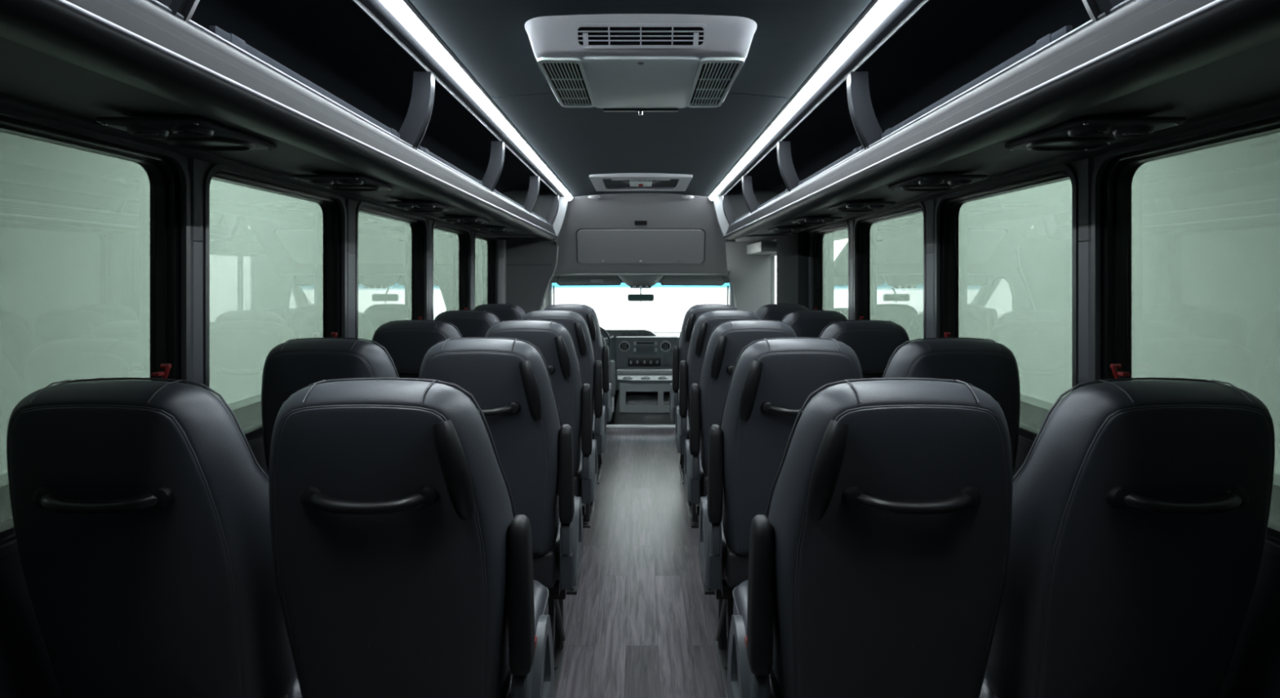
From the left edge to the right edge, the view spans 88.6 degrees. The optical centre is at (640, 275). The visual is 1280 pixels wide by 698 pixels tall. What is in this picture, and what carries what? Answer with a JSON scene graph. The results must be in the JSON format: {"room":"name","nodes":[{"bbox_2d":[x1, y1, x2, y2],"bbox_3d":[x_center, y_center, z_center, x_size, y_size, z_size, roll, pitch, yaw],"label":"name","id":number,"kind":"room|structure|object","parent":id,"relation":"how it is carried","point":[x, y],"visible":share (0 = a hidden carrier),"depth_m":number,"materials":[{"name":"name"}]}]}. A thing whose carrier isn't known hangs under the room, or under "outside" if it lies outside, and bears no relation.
{"room":"vehicle interior","nodes":[
{"label":"vehicle interior","id":0,"kind":"room"},
{"bbox_2d":[0,154,500,697],"bbox_3d":[-1.235,0.532,2.435,0.070,1.735,6.370,0,0,0],"label":"wall","id":1,"kind":"structure","parent":0,"point":[26,668],"depth_m":1.27,"materials":[{"name":"black plastic"}]},
{"bbox_2d":[0,106,191,556],"bbox_3d":[-1.233,0.103,1.280,0.078,0.843,0.920,0,0,0],"label":"window","id":2,"kind":"structure","parent":1,"relation":"in","point":[90,220],"depth_m":1.48,"materials":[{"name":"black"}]},
{"bbox_2d":[187,157,203,387],"bbox_3d":[-1.196,0.144,1.767,0.009,0.912,0.062,0,0,0],"label":"trim","id":3,"kind":"structure","parent":1,"relation":"attached to","point":[195,166],"depth_m":1.76,"materials":[{"name":"grey plastic"}]},
{"bbox_2d":[203,164,346,447],"bbox_3d":[-1.233,0.103,2.232,0.078,0.843,0.865,0,0,0],"label":"window","id":4,"kind":"structure","parent":1,"relation":"in","point":[272,246],"depth_m":2.14,"materials":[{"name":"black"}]},
{"bbox_2d":[345,198,355,337],"bbox_3d":[-1.196,0.144,2.707,0.009,0.912,0.092,0,0,0],"label":"trim","id":5,"kind":"structure","parent":1,"relation":"attached to","point":[350,205],"depth_m":2.70,"materials":[{"name":"grey plastic"}]},
{"bbox_2d":[355,201,427,342],"bbox_3d":[-1.233,0.103,3.217,0.078,0.843,0.925,0,0,0],"label":"window","id":6,"kind":"structure","parent":1,"relation":"in","point":[389,253],"depth_m":3.26,"materials":[{"name":"black"}]},
{"bbox_2d":[426,219,431,319],"bbox_3d":[-1.196,0.144,3.717,0.009,0.912,0.082,0,0,0],"label":"trim","id":7,"kind":"structure","parent":1,"relation":"attached to","point":[428,222],"depth_m":3.71,"materials":[{"name":"grey plastic"}]},
{"bbox_2d":[431,221,471,319],"bbox_3d":[-1.233,0.103,4.192,0.078,0.843,0.865,0,0,0],"label":"window","id":8,"kind":"structure","parent":1,"relation":"in","point":[449,242],"depth_m":4.32,"materials":[{"name":"black"}]},
{"bbox_2d":[470,231,474,310],"bbox_3d":[-1.196,0.144,4.667,0.009,0.912,0.092,0,0,0],"label":"trim","id":9,"kind":"structure","parent":1,"relation":"attached to","point":[472,233],"depth_m":4.66,"materials":[{"name":"grey plastic"}]},
{"bbox_2d":[473,231,497,307],"bbox_3d":[-1.233,0.103,5.098,0.078,0.843,0.765,0,0,0],"label":"window","id":10,"kind":"structure","parent":1,"relation":"in","point":[484,246],"depth_m":5.30,"materials":[{"name":"black"}]},
{"bbox_2d":[497,240,506,303],"bbox_3d":[-1.175,0.550,5.550,0.050,1.700,0.100,0,0,0],"label":"post","id":11,"kind":"object","parent":1,"relation":"attached to","point":[501,243],"visible":0.45,"depth_m":5.50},
{"bbox_2d":[500,237,558,314],"bbox_3d":[-0.981,0.530,5.628,0.578,1.741,0.063,0,0,0],"label":"wall partition","id":12,"kind":"structure","parent":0,"point":[531,263],"depth_m":5.60,"materials":[{"name":"plastic"}]},
{"bbox_2d":[409,0,871,196],"bbox_3d":[0.000,-0.641,2.165,1.022,0.068,5.830,0,0,0],"label":"ceiling","id":13,"kind":"structure","parent":0,"point":[490,37],"depth_m":2.14,"materials":[{"name":"fabric"}]},
{"bbox_2d":[351,0,573,201],"bbox_3d":[-0.577,-0.615,2.729,0.130,0.090,4.719,0,0,0],"label":"light strip","id":14,"kind":"object","parent":13,"relation":"attached to","point":[400,20],"visible":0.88,"depth_m":1.96,"materials":[{"name":"grey plastic"}]},
{"bbox_2d":[524,13,756,115],"bbox_3d":[0.000,-0.595,1.901,0.585,0.125,0.617,0,0,0],"label":"air conditioner","id":15,"kind":"object","parent":13,"relation":"attached to","point":[640,63],"visible":0.98,"depth_m":1.67,"materials":[{"name":"white plastic"}]},
{"bbox_2d":[537,57,595,107],"bbox_3d":[-0.208,-0.555,1.915,0.121,0.010,0.476,0,0,0],"label":"return grille","id":16,"kind":"object","parent":15,"relation":"attached to","point":[571,80],"depth_m":1.85,"materials":[{"name":"black plastic"}]},
{"bbox_2d":[573,23,707,48],"bbox_3d":[0.000,-0.589,1.615,0.328,0.051,0.040,0,0,0],"label":"grille","id":17,"kind":"object","parent":15,"relation":"attached to","point":[585,35],"depth_m":1.61,"materials":[{"name":"white plastic"}]},
{"bbox_2d":[686,57,744,107],"bbox_3d":[0.208,-0.555,1.915,0.121,0.010,0.476,0,0,0],"label":"return grille","id":18,"kind":"object","parent":15,"relation":"attached to","point":[710,80],"depth_m":1.85,"materials":[{"name":"black plastic"}]},
{"bbox_2d":[589,173,692,191],"bbox_3d":[0.000,-0.630,4.415,0.644,0.064,0.690,0,0,0],"label":"roof hatch","id":19,"kind":"object","parent":13,"relation":"attached to","point":[637,181],"visible":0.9,"depth_m":4.27,"materials":[{"name":"white plastic"}]},
{"bbox_2d":[707,0,929,201],"bbox_3d":[0.577,-0.615,2.729,0.130,0.090,4.719,0,0,0],"label":"light strip","id":20,"kind":"object","parent":13,"relation":"attached to","point":[881,20],"visible":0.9,"depth_m":1.96,"materials":[{"name":"grey plastic"}]},
{"bbox_2d":[554,426,727,697],"bbox_3d":[0.000,1.425,2.660,2.520,0.050,6.820,0,0,0],"label":"floor","id":21,"kind":"structure","parent":0,"point":[640,622],"depth_m":2.88,"materials":[{"name":"grey wood"}]},
{"bbox_2d":[547,589,567,697],"bbox_3d":[-0.723,1.218,2.315,0.946,0.365,0.400,0,0,0],"label":"pedestal","id":22,"kind":"object","parent":21,"relation":"on","point":[555,603],"visible":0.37,"depth_m":2.33,"materials":[{"name":"black metal"}]},
{"bbox_2d":[261,337,399,474],"bbox_3d":[-0.915,0.609,2.215,0.435,0.853,0.743,0,0,0],"label":"passenger seat","id":23,"kind":"object","parent":22,"relation":"on","point":[292,365],"visible":0.24,"depth_m":1.86,"materials":[{"name":"leather"}]},
{"bbox_2d":[417,337,583,596],"bbox_3d":[-0.440,0.609,2.204,0.480,0.853,0.766,0,0,0],"label":"passenger seat","id":24,"kind":"object","parent":22,"relation":"on","point":[508,379],"visible":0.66,"depth_m":1.92,"materials":[{"name":"leather"}]},
{"bbox_2d":[555,495,574,581],"bbox_3d":[-0.462,0.919,2.350,0.424,0.172,0.470,0,0,0],"label":"cushion","id":25,"kind":"object","parent":24,"relation":"on","point":[557,540],"depth_m":2.13,"materials":[{"name":"leather"}]},
{"bbox_2d":[566,503,585,594],"bbox_3d":[-0.723,1.218,3.075,0.946,0.365,0.400,0,0,0],"label":"pedestal","id":26,"kind":"object","parent":21,"relation":"on","point":[574,590],"visible":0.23,"depth_m":2.94,"materials":[{"name":"black metal"}]},
{"bbox_2d":[371,320,462,381],"bbox_3d":[-0.915,0.609,2.975,0.435,0.853,0.743,0,0,0],"label":"passenger seat","id":27,"kind":"object","parent":26,"relation":"on","point":[406,342],"visible":0.28,"depth_m":2.62,"materials":[{"name":"leather"}]},
{"bbox_2d":[484,320,597,504],"bbox_3d":[-0.440,0.609,2.964,0.480,0.853,0.766,0,0,0],"label":"passenger seat","id":28,"kind":"object","parent":26,"relation":"on","point":[553,340],"visible":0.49,"depth_m":2.68,"materials":[{"name":"leather"}]},
{"bbox_2d":[577,450,582,499],"bbox_3d":[-0.462,0.919,3.110,0.424,0.172,0.470,0,0,0],"label":"cushion","id":29,"kind":"object","parent":28,"relation":"on","point":[580,471],"depth_m":2.91,"materials":[{"name":"leather"}]},
{"bbox_2d":[582,501,595,528],"bbox_3d":[-0.723,1.218,3.835,0.946,0.365,0.400,0,0,0],"label":"pedestal","id":30,"kind":"object","parent":21,"relation":"on","point":[587,519],"visible":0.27,"depth_m":3.69,"materials":[{"name":"black metal"}]},
{"bbox_2d":[434,310,500,337],"bbox_3d":[-0.915,0.609,3.735,0.435,0.853,0.743,0,0,0],"label":"passenger seat","id":31,"kind":"object","parent":30,"relation":"on","point":[470,323],"visible":0.16,"depth_m":3.38,"materials":[{"name":"leather"}]},
{"bbox_2d":[520,310,606,454],"bbox_3d":[-0.440,0.609,3.724,0.480,0.853,0.766,0,0,0],"label":"passenger seat","id":32,"kind":"object","parent":30,"relation":"on","point":[577,326],"visible":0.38,"depth_m":3.44,"materials":[{"name":"leather"}]},
{"bbox_2d":[596,422,606,484],"bbox_3d":[-0.723,1.218,4.595,0.946,0.365,0.400,0,0,0],"label":"pedestal","id":33,"kind":"object","parent":21,"relation":"on","point":[599,456],"visible":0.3,"depth_m":4.66,"materials":[{"name":"black metal"}]},
{"bbox_2d":[472,303,526,321],"bbox_3d":[-0.915,0.609,4.495,0.435,0.853,0.743,0,0,0],"label":"passenger seat","id":34,"kind":"object","parent":33,"relation":"on","point":[504,312],"visible":0.16,"depth_m":4.14,"materials":[{"name":"leather"}]},
{"bbox_2d":[543,303,612,422],"bbox_3d":[-0.440,0.609,4.484,0.480,0.853,0.766,0,0,0],"label":"passenger seat","id":35,"kind":"object","parent":33,"relation":"on","point":[602,353],"visible":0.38,"depth_m":4.21,"materials":[{"name":"leather"}]},
{"bbox_2d":[675,422,684,484],"bbox_3d":[0.723,1.218,4.595,0.946,0.365,0.400,0,0,0],"label":"pedestal","id":36,"kind":"object","parent":21,"relation":"on","point":[682,456],"visible":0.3,"depth_m":4.66,"materials":[{"name":"black metal"}]},
{"bbox_2d":[669,303,737,422],"bbox_3d":[0.440,0.609,4.484,0.480,0.853,0.766,0,0,0],"label":"passenger seat","id":37,"kind":"object","parent":36,"relation":"on","point":[679,353],"visible":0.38,"depth_m":4.21,"materials":[{"name":"leather"}]},
{"bbox_2d":[755,303,808,321],"bbox_3d":[0.915,0.609,4.495,0.435,0.853,0.743,0,0,0],"label":"passenger seat","id":38,"kind":"object","parent":36,"relation":"on","point":[775,312],"visible":0.16,"depth_m":4.14,"materials":[{"name":"leather"}]},
{"bbox_2d":[686,501,698,528],"bbox_3d":[0.723,1.218,3.835,0.946,0.365,0.400,0,0,0],"label":"pedestal","id":39,"kind":"object","parent":21,"relation":"on","point":[694,519],"visible":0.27,"depth_m":3.69,"materials":[{"name":"black metal"}]},
{"bbox_2d":[675,310,760,454],"bbox_3d":[0.440,0.609,3.724,0.480,0.853,0.766,0,0,0],"label":"passenger seat","id":40,"kind":"object","parent":39,"relation":"on","point":[704,326],"visible":0.34,"depth_m":3.44,"materials":[{"name":"leather"}]},
{"bbox_2d":[781,310,847,337],"bbox_3d":[0.915,0.609,3.735,0.435,0.853,0.743,0,0,0],"label":"passenger seat","id":41,"kind":"object","parent":39,"relation":"on","point":[805,323],"visible":0.19,"depth_m":3.38,"materials":[{"name":"leather"}]},
{"bbox_2d":[696,503,715,594],"bbox_3d":[0.723,1.218,3.075,0.946,0.365,0.400,0,0,0],"label":"pedestal","id":42,"kind":"object","parent":21,"relation":"on","point":[707,590],"visible":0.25,"depth_m":2.94,"materials":[{"name":"black metal"}]},
{"bbox_2d":[684,320,796,504],"bbox_3d":[0.440,0.609,2.964,0.480,0.853,0.766,0,0,0],"label":"passenger seat","id":43,"kind":"object","parent":42,"relation":"on","point":[725,344],"visible":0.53,"depth_m":2.68,"materials":[{"name":"leather"}]},
{"bbox_2d":[698,450,703,499],"bbox_3d":[0.462,0.919,3.110,0.424,0.172,0.470,0,0,0],"label":"cushion","id":44,"kind":"object","parent":43,"relation":"on","point":[701,471],"depth_m":2.91,"materials":[{"name":"leather"}]},
{"bbox_2d":[818,320,910,381],"bbox_3d":[0.915,0.609,2.975,0.435,0.853,0.743,0,0,0],"label":"passenger seat","id":45,"kind":"object","parent":42,"relation":"on","point":[873,342],"visible":0.27,"depth_m":2.62,"materials":[{"name":"leather"}]},
{"bbox_2d":[714,589,733,697],"bbox_3d":[0.723,1.218,2.315,0.946,0.365,0.400,0,0,0],"label":"pedestal","id":46,"kind":"object","parent":21,"relation":"on","point":[725,603],"visible":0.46,"depth_m":2.33,"materials":[{"name":"black metal"}]},
{"bbox_2d":[697,337,863,596],"bbox_3d":[0.440,0.609,2.204,0.480,0.853,0.766,0,0,0],"label":"passenger seat","id":47,"kind":"object","parent":46,"relation":"on","point":[772,379],"visible":0.64,"depth_m":1.92,"materials":[{"name":"leather"}]},
{"bbox_2d":[706,495,726,581],"bbox_3d":[0.462,0.919,2.350,0.424,0.172,0.470,0,0,0],"label":"cushion","id":48,"kind":"object","parent":47,"relation":"on","point":[723,540],"depth_m":2.13,"materials":[{"name":"leather"}]},
{"bbox_2d":[882,337,1020,475],"bbox_3d":[0.915,0.609,2.215,0.435,0.853,0.743,0,0,0],"label":"passenger seat","id":49,"kind":"object","parent":46,"relation":"on","point":[988,365],"visible":0.3,"depth_m":1.86,"materials":[{"name":"leather"}]},
{"bbox_3d":[-0.723,1.218,1.555,0.946,0.365,0.400,0,0,0],"label":"pedestal","id":50,"kind":"object","parent":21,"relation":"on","visible":0},
{"bbox_2d":[6,377,302,697],"bbox_3d":[-0.915,0.609,1.455,0.435,0.853,0.743,0,0,0],"label":"passenger seat","id":51,"kind":"object","parent":50,"relation":"on","point":[140,508],"visible":0.94,"depth_m":1.16,"materials":[{"name":"leather"}]},
{"bbox_2d":[32,486,56,508],"bbox_3d":[-1.013,0.378,1.120,0.042,0.041,0.025,0,0,0],"label":"socket","id":52,"kind":"object","parent":51,"relation":"attached to","point":[40,494],"depth_m":1.11,"materials":[{"name":"black plastic"}]},
{"bbox_2d":[150,486,175,508],"bbox_3d":[-0.817,0.378,1.120,0.042,0.041,0.025,0,0,0],"label":"socket","id":53,"kind":"object","parent":51,"relation":"attached to","point":[161,497],"depth_m":1.11,"materials":[{"name":"black plastic"}]},
{"bbox_2d":[286,677,302,697],"bbox_3d":[-0.915,0.919,1.590,0.424,0.172,0.470,0,0,0],"label":"cushion","id":54,"kind":"object","parent":51,"relation":"on","point":[293,690],"depth_m":1.38,"materials":[{"name":"leather"}]},
{"bbox_2d":[268,377,555,697],"bbox_3d":[-0.440,0.609,1.444,0.480,0.853,0.766,0,0,0],"label":"passenger seat","id":55,"kind":"object","parent":50,"relation":"on","point":[403,563],"visible":1,"depth_m":1.16,"materials":[{"name":"leather"}]},
{"bbox_2d":[300,486,322,508],"bbox_3d":[-0.560,0.378,1.120,0.042,0.041,0.025,0,0,0],"label":"socket","id":56,"kind":"object","parent":55,"relation":"attached to","point":[309,495],"depth_m":1.11,"materials":[{"name":"black plastic"}]},
{"bbox_2d":[417,486,439,508],"bbox_3d":[-0.364,0.378,1.120,0.042,0.041,0.025,0,0,0],"label":"socket","id":57,"kind":"object","parent":55,"relation":"attached to","point":[428,497],"depth_m":1.11,"materials":[{"name":"black plastic"}]},
{"bbox_2d":[506,579,548,697],"bbox_3d":[-0.462,0.919,1.590,0.424,0.172,0.470,0,0,0],"label":"cushion","id":58,"kind":"object","parent":55,"relation":"on","point":[540,596],"depth_m":1.72,"materials":[{"name":"leather"}]},
{"bbox_3d":[0.723,1.218,1.555,0.946,0.365,0.400,0,0,0],"label":"pedestal","id":59,"kind":"object","parent":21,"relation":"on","visible":0},
{"bbox_2d":[726,377,1013,697],"bbox_3d":[0.440,0.609,1.444,0.480,0.853,0.766,0,0,0],"label":"passenger seat","id":60,"kind":"object","parent":59,"relation":"on","point":[878,562],"visible":1,"depth_m":1.16,"materials":[{"name":"leather"}]},
{"bbox_2d":[733,579,774,697],"bbox_3d":[0.462,0.919,1.590,0.424,0.172,0.470,0,0,0],"label":"cushion","id":61,"kind":"object","parent":60,"relation":"on","point":[740,595],"depth_m":1.72,"materials":[{"name":"leather"}]},
{"bbox_2d":[841,486,864,508],"bbox_3d":[0.364,0.378,1.120,0.042,0.041,0.025,0,0,0],"label":"socket","id":62,"kind":"object","parent":60,"relation":"attached to","point":[852,497],"depth_m":1.11,"materials":[{"name":"black plastic"}]},
{"bbox_2d":[959,486,981,508],"bbox_3d":[0.560,0.378,1.120,0.042,0.041,0.025,0,0,0],"label":"socket","id":63,"kind":"object","parent":60,"relation":"attached to","point":[971,495],"depth_m":1.11,"materials":[{"name":"black plastic"}]},
{"bbox_2d":[979,377,1275,697],"bbox_3d":[0.915,0.609,1.455,0.435,0.853,0.743,0,0,0],"label":"passenger seat","id":64,"kind":"object","parent":59,"relation":"on","point":[1141,508],"visible":0.94,"depth_m":1.16,"materials":[{"name":"leather"}]},
{"bbox_2d":[979,677,995,697],"bbox_3d":[0.915,0.919,1.590,0.424,0.172,0.470,0,0,0],"label":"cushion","id":65,"kind":"object","parent":64,"relation":"on","point":[988,690],"depth_m":1.38,"materials":[{"name":"leather"}]},
{"bbox_2d":[1106,486,1131,508],"bbox_3d":[0.817,0.378,1.120,0.042,0.041,0.025,0,0,0],"label":"socket","id":66,"kind":"object","parent":64,"relation":"attached to","point":[1117,497],"depth_m":1.11,"materials":[{"name":"black plastic"}]},
{"bbox_2d":[1225,486,1248,508],"bbox_3d":[1.013,0.378,1.120,0.042,0.041,0.025,0,0,0],"label":"socket","id":67,"kind":"object","parent":64,"relation":"attached to","point":[1239,494],"depth_m":1.11,"materials":[{"name":"black plastic"}]},
{"bbox_2d":[553,192,728,275],"bbox_3d":[0.000,-0.358,5.558,1.600,0.727,1.064,0,0,0],"label":"panel","id":68,"kind":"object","parent":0,"point":[630,233],"depth_m":5.50,"materials":[{"name":"plastic"}]},
{"bbox_2d":[0,0,568,241],"bbox_3d":[-0.886,-0.472,2.165,0.657,0.425,5.830,0,0,0],"label":"luggage rack","id":69,"kind":"object","parent":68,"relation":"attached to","point":[320,82],"visible":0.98,"depth_m":1.56,"materials":[{"name":"plastic"}]},
{"bbox_2d":[95,116,276,151],"bbox_3d":[-0.965,-0.298,1.420,0.210,0.020,0.290,0,0,0],"label":"panel","id":70,"kind":"object","parent":69,"relation":"attached to","point":[192,133],"visible":1,"depth_m":1.35,"materials":[{"name":"grey plastic"}]},
{"bbox_2d":[165,137,255,151],"bbox_3d":[-0.965,-0.294,1.475,0.176,0.009,0.124,0,0,0],"label":"speaker grille","id":71,"kind":"object","parent":70,"relation":"attached to","point":[211,144],"depth_m":1.47,"materials":[{"name":"black plastic"}]},
{"bbox_2d":[293,174,393,191],"bbox_3d":[-0.965,-0.298,2.150,0.210,0.020,0.290,0,0,0],"label":"light","id":72,"kind":"object","parent":69,"relation":"attached to","point":[335,182],"visible":1,"depth_m":2.07,"materials":[{"name":"grey plastic"}]},
{"bbox_2d":[325,184,381,191],"bbox_3d":[-0.965,-0.294,2.205,0.176,0.009,0.124,0,0,0],"label":"speaker grille","id":73,"kind":"object","parent":72,"relation":"attached to","point":[335,187],"depth_m":2.21,"materials":[{"name":"black plastic"}]},
{"bbox_2d":[385,201,453,211],"bbox_3d":[-0.965,-0.298,2.880,0.210,0.020,0.290,0,0,0],"label":"light","id":74,"kind":"object","parent":69,"relation":"attached to","point":[408,206],"visible":1,"depth_m":2.79,"materials":[{"name":"grey plastic"}]},
{"bbox_2d":[438,217,489,223],"bbox_3d":[-0.965,-0.298,3.600,0.210,0.020,0.290,0,0,0],"label":"light","id":75,"kind":"object","parent":69,"relation":"attached to","point":[453,220],"visible":1,"depth_m":3.50,"materials":[{"name":"grey plastic"}]},
{"bbox_2d":[713,0,1279,241],"bbox_3d":[0.886,-0.472,2.165,0.657,0.425,5.830,0,0,0],"label":"luggage rack","id":76,"kind":"object","parent":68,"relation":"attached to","point":[961,82],"visible":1,"depth_m":1.57,"materials":[{"name":"plastic"}]},
{"bbox_2d":[767,226,808,232],"bbox_3d":[0.965,-0.298,4.320,0.210,0.020,0.290,0,0,0],"label":"light","id":77,"kind":"object","parent":76,"relation":"attached to","point":[776,229],"visible":1,"depth_m":4.22,"materials":[{"name":"grey plastic"}]},
{"bbox_2d":[791,217,843,223],"bbox_3d":[0.965,-0.298,3.600,0.210,0.020,0.290,0,0,0],"label":"light","id":78,"kind":"object","parent":76,"relation":"attached to","point":[804,220],"visible":1,"depth_m":3.50,"materials":[{"name":"grey plastic"}]},
{"bbox_2d":[828,201,896,211],"bbox_3d":[0.965,-0.298,2.880,0.210,0.020,0.290,0,0,0],"label":"light","id":79,"kind":"object","parent":76,"relation":"attached to","point":[847,206],"visible":1,"depth_m":2.79,"materials":[{"name":"grey plastic"}]},
{"bbox_2d":[888,174,988,191],"bbox_3d":[0.965,-0.298,2.150,0.210,0.020,0.290,0,0,0],"label":"light","id":80,"kind":"object","parent":76,"relation":"attached to","point":[923,182],"visible":1,"depth_m":2.07,"materials":[{"name":"grey plastic"}]},
{"bbox_2d":[900,184,955,191],"bbox_3d":[0.965,-0.294,2.205,0.176,0.009,0.124,0,0,0],"label":"speaker grille","id":81,"kind":"object","parent":80,"relation":"attached to","point":[903,187],"depth_m":2.21,"materials":[{"name":"black plastic"}]},
{"bbox_2d":[1004,116,1186,151],"bbox_3d":[0.965,-0.298,1.420,0.210,0.020,0.290,0,0,0],"label":"panel","id":82,"kind":"object","parent":76,"relation":"attached to","point":[1089,133],"visible":1,"depth_m":1.35,"materials":[{"name":"grey plastic"}]},
{"bbox_2d":[1026,137,1115,151],"bbox_3d":[0.965,-0.294,1.475,0.176,0.009,0.124,0,0,0],"label":"speaker grille","id":83,"kind":"object","parent":82,"relation":"attached to","point":[1039,144],"depth_m":1.47,"materials":[{"name":"black plastic"}]},
{"bbox_2d":[554,271,730,275],"bbox_3d":[0.000,-0.022,6.240,2.040,0.035,0.520,0,0,0],"label":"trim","id":84,"kind":"structure","parent":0,"point":[728,272],"depth_m":5.98,"materials":[{"name":"black plastic"}]},
{"bbox_2d":[556,275,622,285],"bbox_3d":[-0.492,0.037,6.270,0.623,0.123,0.078,0,0,0],"label":"sun visor","id":85,"kind":"object","parent":84,"relation":"attached to","point":[562,280],"visible":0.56,"depth_m":6.27,"materials":[{"name":"black plastic"}]},
{"bbox_2d":[617,275,662,288],"bbox_3d":[0.000,0.053,6.190,0.480,0.146,0.380,0,0,0],"label":"console","id":86,"kind":"object","parent":84,"relation":"attached to","point":[633,282],"visible":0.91,"depth_m":6.13,"materials":[{"name":"grey plastic"}]},
{"bbox_2d":[659,275,724,285],"bbox_3d":[0.492,0.037,6.270,0.623,0.123,0.078,0,0,0],"label":"sun visor","id":87,"kind":"object","parent":84,"relation":"attached to","point":[666,280],"visible":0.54,"depth_m":6.27,"materials":[{"name":"black plastic"}]},
{"bbox_2d":[606,332,679,424],"bbox_3d":[0.000,1.160,7.180,2.040,1.080,0.040,0,0,0],"label":"wall","id":88,"kind":"structure","parent":0,"point":[615,397],"depth_m":7.16,"materials":[{"name":"plastic"}]},
{"bbox_2d":[543,275,736,309],"bbox_3d":[0.000,0.325,6.748,2.048,0.708,0.675,0,0,0],"label":"window","id":89,"kind":"structure","parent":88,"relation":"attached to","point":[548,299],"depth_m":6.59,"materials":[{"name":"clear glass"}]},
{"bbox_2d":[627,288,653,302],"bbox_3d":[0.000,0.197,6.490,0.264,0.147,0.109,0,0,0],"label":"mirror","id":90,"kind":"object","parent":89,"relation":"attached to","point":[640,297],"visible":0.99,"depth_m":6.43,"materials":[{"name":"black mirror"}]},
{"bbox_2d":[600,328,679,390],"bbox_3d":[0.000,0.877,6.891,1.940,0.645,0.618,0,0,0],"label":"dashboard","id":91,"kind":"object","parent":88,"relation":"attached to","point":[629,348],"visible":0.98,"depth_m":6.61,"materials":[{"name":"grey plastic"}]},
{"bbox_2d":[600,328,657,337],"bbox_3d":[-0.285,0.593,6.756,0.930,0.075,0.188,0,0,0],"label":"hood","id":92,"kind":"object","parent":91,"relation":"attached to","point":[615,332],"depth_m":6.67,"materials":[{"name":"grey"}]},
{"bbox_2d":[551,256,776,332],"bbox_3d":[0.000,-1.000,15.100,14.000,6.400,0.200,0,0,0],"label":"wall","id":93,"kind":"structure","parent":0,"point":[666,313],"depth_m":15.00,"materials":[{"name":"white"}]},
{"bbox_2d":[725,241,770,314],"bbox_3d":[1.031,0.779,6.386,0.479,2.242,0.067,0,0,0],"label":"wall","id":94,"kind":"structure","parent":0,"point":[749,278],"depth_m":6.36,"materials":[{"name":"grey plastic"}]},
{"bbox_2d":[722,232,793,241],"bbox_3d":[0.965,-0.500,5.745,0.610,0.400,1.350,0,0,0],"label":"ceiling","id":95,"kind":"structure","parent":0,"point":[759,237],"depth_m":5.58,"materials":[{"name":"plastic"}]},
{"bbox_2d":[776,232,808,308],"bbox_3d":[1.167,0.547,5.070,0.085,1.705,0.740,0,0,0],"label":"wall","id":96,"kind":"structure","parent":0,"point":[792,251],"depth_m":4.85,"materials":[{"name":"black plastic"}]},
{"bbox_2d":[805,154,1279,697],"bbox_3d":[1.235,0.532,2.350,0.070,1.735,6.200,0,0,0],"label":"wall","id":97,"kind":"structure","parent":0,"point":[1253,671],"depth_m":1.27,"materials":[{"name":"black plastic"}]},
{"bbox_2d":[746,239,777,304],"bbox_3d":[1.140,0.780,5.920,0.240,2.240,0.960,0,0,0],"label":"door","id":98,"kind":"structure","parent":97,"relation":"in","point":[768,248],"depth_m":6.00,"materials":[{"name":"grey plastic"}]},
{"bbox_2d":[809,221,849,319],"bbox_3d":[1.233,0.103,4.192,0.078,0.843,0.865,0,0,0],"label":"window","id":99,"kind":"structure","parent":97,"relation":"in","point":[831,242],"depth_m":4.32,"materials":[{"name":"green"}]},
{"bbox_2d":[849,219,854,319],"bbox_3d":[1.196,0.144,3.717,0.009,0.912,0.082,0,0,0],"label":"trim","id":100,"kind":"structure","parent":97,"relation":"attached to","point":[851,222],"depth_m":3.71,"materials":[{"name":"grey plastic"}]},
{"bbox_2d":[853,201,926,342],"bbox_3d":[1.233,0.103,3.217,0.078,0.843,0.925,0,0,0],"label":"window","id":101,"kind":"structure","parent":97,"relation":"in","point":[891,243],"depth_m":3.26,"materials":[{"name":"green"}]},
{"bbox_2d":[925,198,936,337],"bbox_3d":[1.196,0.144,2.707,0.009,0.912,0.092,0,0,0],"label":"trim","id":102,"kind":"structure","parent":97,"relation":"attached to","point":[931,205],"depth_m":2.70,"materials":[{"name":"grey plastic"}]},
{"bbox_2d":[934,164,1078,447],"bbox_3d":[1.233,0.103,2.232,0.078,0.843,0.865,0,0,0],"label":"window","id":103,"kind":"structure","parent":97,"relation":"in","point":[1010,246],"depth_m":2.15,"materials":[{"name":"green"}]},
{"bbox_2d":[1078,157,1093,387],"bbox_3d":[1.196,0.144,1.767,0.009,0.912,0.062,0,0,0],"label":"trim","id":104,"kind":"structure","parent":97,"relation":"attached to","point":[1086,166],"depth_m":1.76,"materials":[{"name":"grey plastic"}]},
{"bbox_2d":[1090,106,1279,555],"bbox_3d":[1.233,0.103,1.280,0.078,0.843,0.920,0,0,0],"label":"window","id":105,"kind":"structure","parent":97,"relation":"in","point":[1190,220],"depth_m":1.48,"materials":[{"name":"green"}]},
{"bbox_3d":[0.000,1.563,6.830,2.540,0.314,1.540,0,0,0],"label":"floor","id":106,"kind":"structure","parent":0,"visible":0},
{"bbox_2d":[593,310,615,424],"bbox_3d":[-0.507,1.065,6.125,0.546,1.550,0.650,0,0,0],"label":"seat","id":107,"kind":"object","parent":106,"relation":"on","point":[611,363],"visible":0.15,"depth_m":5.93,"materials":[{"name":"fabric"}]},
{"bbox_2d":[613,368,675,424],"bbox_3d":[0.075,1.288,6.327,0.680,0.725,0.525,0,0,0],"label":"console","id":108,"kind":"object","parent":106,"relation":"on","point":[643,397],"visible":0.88,"depth_m":6.09,"materials":[{"name":"grey plastic"}]},
{"bbox_2d":[617,374,672,383],"bbox_3d":[0.085,0.978,6.282,0.640,0.045,0.435,0,0,0],"label":"tray","id":109,"kind":"object","parent":108,"relation":"on","point":[622,379],"depth_m":6.12,"materials":[{"name":"grey"}]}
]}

